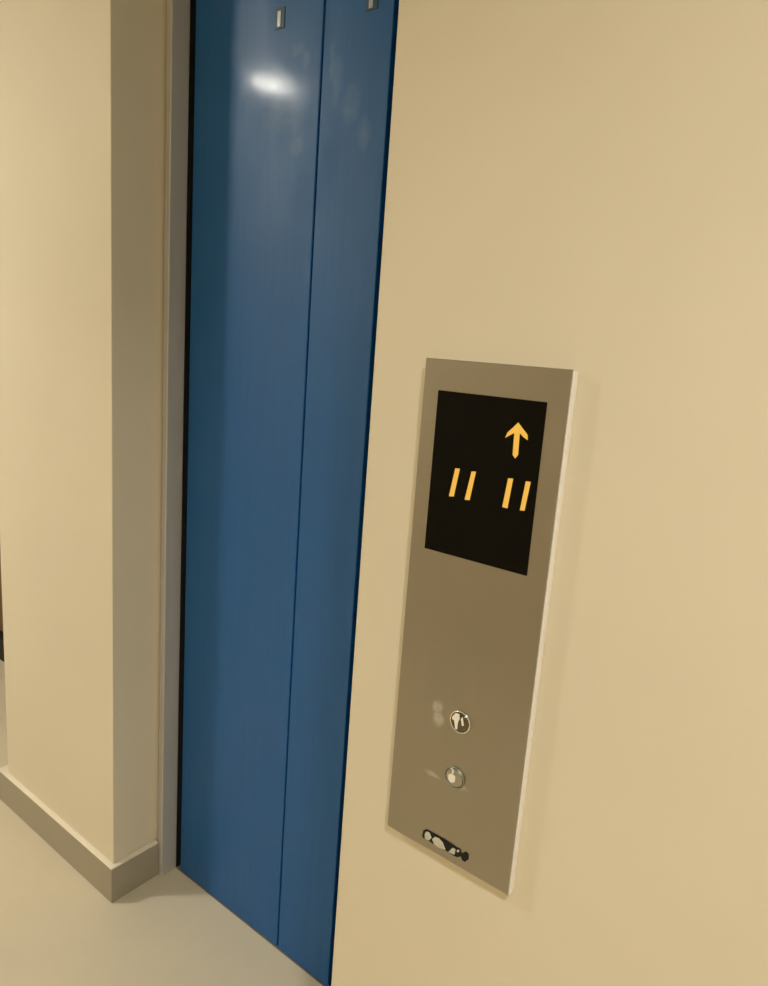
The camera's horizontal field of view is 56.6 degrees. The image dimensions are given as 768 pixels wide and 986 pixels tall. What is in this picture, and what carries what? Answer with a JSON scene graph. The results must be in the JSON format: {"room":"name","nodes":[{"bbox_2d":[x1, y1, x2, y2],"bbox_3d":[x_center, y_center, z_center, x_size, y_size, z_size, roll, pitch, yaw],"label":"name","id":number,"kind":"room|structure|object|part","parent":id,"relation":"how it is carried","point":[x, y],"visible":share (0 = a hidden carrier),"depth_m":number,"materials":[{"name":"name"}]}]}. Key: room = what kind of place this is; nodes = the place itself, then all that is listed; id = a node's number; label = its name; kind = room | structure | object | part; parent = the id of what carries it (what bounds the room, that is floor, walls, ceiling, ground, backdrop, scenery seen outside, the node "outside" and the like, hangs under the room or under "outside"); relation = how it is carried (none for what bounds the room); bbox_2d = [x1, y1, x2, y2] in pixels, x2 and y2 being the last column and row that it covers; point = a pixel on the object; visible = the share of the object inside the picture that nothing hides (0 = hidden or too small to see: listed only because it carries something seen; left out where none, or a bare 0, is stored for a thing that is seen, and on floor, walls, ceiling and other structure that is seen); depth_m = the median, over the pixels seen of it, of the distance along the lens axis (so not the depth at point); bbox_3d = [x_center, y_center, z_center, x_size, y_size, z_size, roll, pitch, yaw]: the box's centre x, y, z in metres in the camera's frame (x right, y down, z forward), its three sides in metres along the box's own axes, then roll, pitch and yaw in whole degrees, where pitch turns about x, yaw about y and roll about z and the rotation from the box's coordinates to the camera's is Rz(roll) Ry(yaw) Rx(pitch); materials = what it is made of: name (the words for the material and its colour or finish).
{"room":"elevator lobby","nodes":[
{"label":"elevator lobby","id":0,"kind":"room"},
{"bbox_2d":[0,0,166,863],"bbox_3d":[-0.696,-0.310,1.984,0.584,2.660,0.492,13,14,36],"label":"wall","id":1,"kind":"structure","parent":0,"point":[83,82],"depth_m":1.74,"materials":[{"name":"beige paint"}]},
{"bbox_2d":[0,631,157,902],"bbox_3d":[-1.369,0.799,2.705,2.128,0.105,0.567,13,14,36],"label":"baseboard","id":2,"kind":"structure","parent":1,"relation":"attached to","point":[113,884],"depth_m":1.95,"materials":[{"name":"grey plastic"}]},
{"bbox_2d":[0,765,157,869],"bbox_3d":[-0.824,0.894,2.199,0.636,0.003,0.427,13,14,36],"label":"skirting edge","id":3,"kind":"structure","parent":2,"relation":"on","point":[4,770],"depth_m":1.97,"materials":[{"name":"beige paint"}]},
{"bbox_2d":[0,660,321,985],"bbox_3d":[-0.755,1.315,0.916,5.600,0.100,3.200,13,14,36],"label":"floor","id":4,"kind":"structure","parent":0,"point":[57,929],"depth_m":1.78,"materials":[{"name":"plastic"}]},
{"bbox_2d":[176,865,330,985],"bbox_3d":[-0.253,1.122,1.801,0.787,0.005,0.076,13,14,36],"label":"threshold","id":5,"kind":"object","parent":4,"relation":"on","point":[179,866],"visible":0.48,"depth_m":1.82,"materials":[{"name":"metal"}]},
{"bbox_2d":[331,0,767,985],"bbox_3d":[1.120,0.119,0.544,2.444,2.660,0.600,13,14,36],"label":"wall","id":6,"kind":"structure","parent":0,"point":[581,186],"depth_m":0.83,"materials":[{"name":"beige paint"}]},
{"bbox_2d":[387,358,578,894],"bbox_3d":[0.115,0.181,0.950,0.206,0.698,0.019,13,14,36],"label":"panel","id":7,"kind":"object","parent":6,"relation":"attached to","point":[494,442],"visible":1,"depth_m":0.93,"materials":[{"name":"grey metal"}]},
{"bbox_3d":[-1.306,-0.540,2.888,1.529,2.660,0.100,13,14,36],"label":"wall","id":8,"kind":"structure","parent":0,"visible":0},
{"bbox_2d":[0,554,2,631],"bbox_3d":[-1.436,-0.323,2.891,1.100,1.985,0.105,13,14,36],"label":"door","id":9,"kind":"structure","parent":8,"relation":"in","point":[1,609],"depth_m":3.14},
{"bbox_3d":[-0.053,-1.306,1.331,0.843,0.360,0.492,13,14,36],"label":"wall","id":10,"kind":"structure","parent":0,"visible":0},
{"bbox_2d":[158,0,189,875],"bbox_3d":[-0.205,0.004,1.522,0.832,2.300,0.049,13,14,36],"label":"door frame","id":11,"kind":"structure","parent":10,"relation":"attached to","point":[178,11],"depth_m":1.73,"materials":[{"name":"grey paint"}]},
{"bbox_2d":[176,0,195,866],"bbox_3d":[-0.169,-0.003,1.572,0.840,2.300,0.075,13,14,36],"label":"seal","id":12,"kind":"object","parent":11,"relation":"attached to","point":[192,2],"visible":0.18,"depth_m":1.75,"materials":[{"name":"black rubber"}]},
{"bbox_2d":[181,0,398,985],"bbox_3d":[-0.179,0.017,1.556,0.765,2.262,0.038,13,14,36],"label":"door","id":13,"kind":"structure","parent":10,"relation":"in","point":[293,98],"depth_m":1.56,"materials":[{"name":"blue metal"}]},
{"bbox_3d":[-0.326,-0.017,1.669,0.388,2.262,0.035,13,14,36],"label":"panel","id":14,"kind":"part","parent":13,"relation":"part of","materials":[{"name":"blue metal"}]},
{"bbox_3d":[-0.206,-0.944,1.418,0.027,0.038,0.003,13,14,36],"label":"lock plate","id":15,"kind":"part","parent":13,"relation":"part of","materials":[{"name":"silver metal"}]},
{"bbox_3d":[-0.104,0.034,1.502,0.167,2.262,0.035,13,14,36],"label":"panel","id":16,"kind":"part","parent":13,"relation":"part of","materials":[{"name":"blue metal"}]},
{"bbox_3d":[-0.021,-0.888,1.279,0.027,0.038,0.003,13,14,36],"label":"lock plate","id":17,"kind":"part","parent":13,"relation":"part of","materials":[{"name":"silver metal"}]}
]}

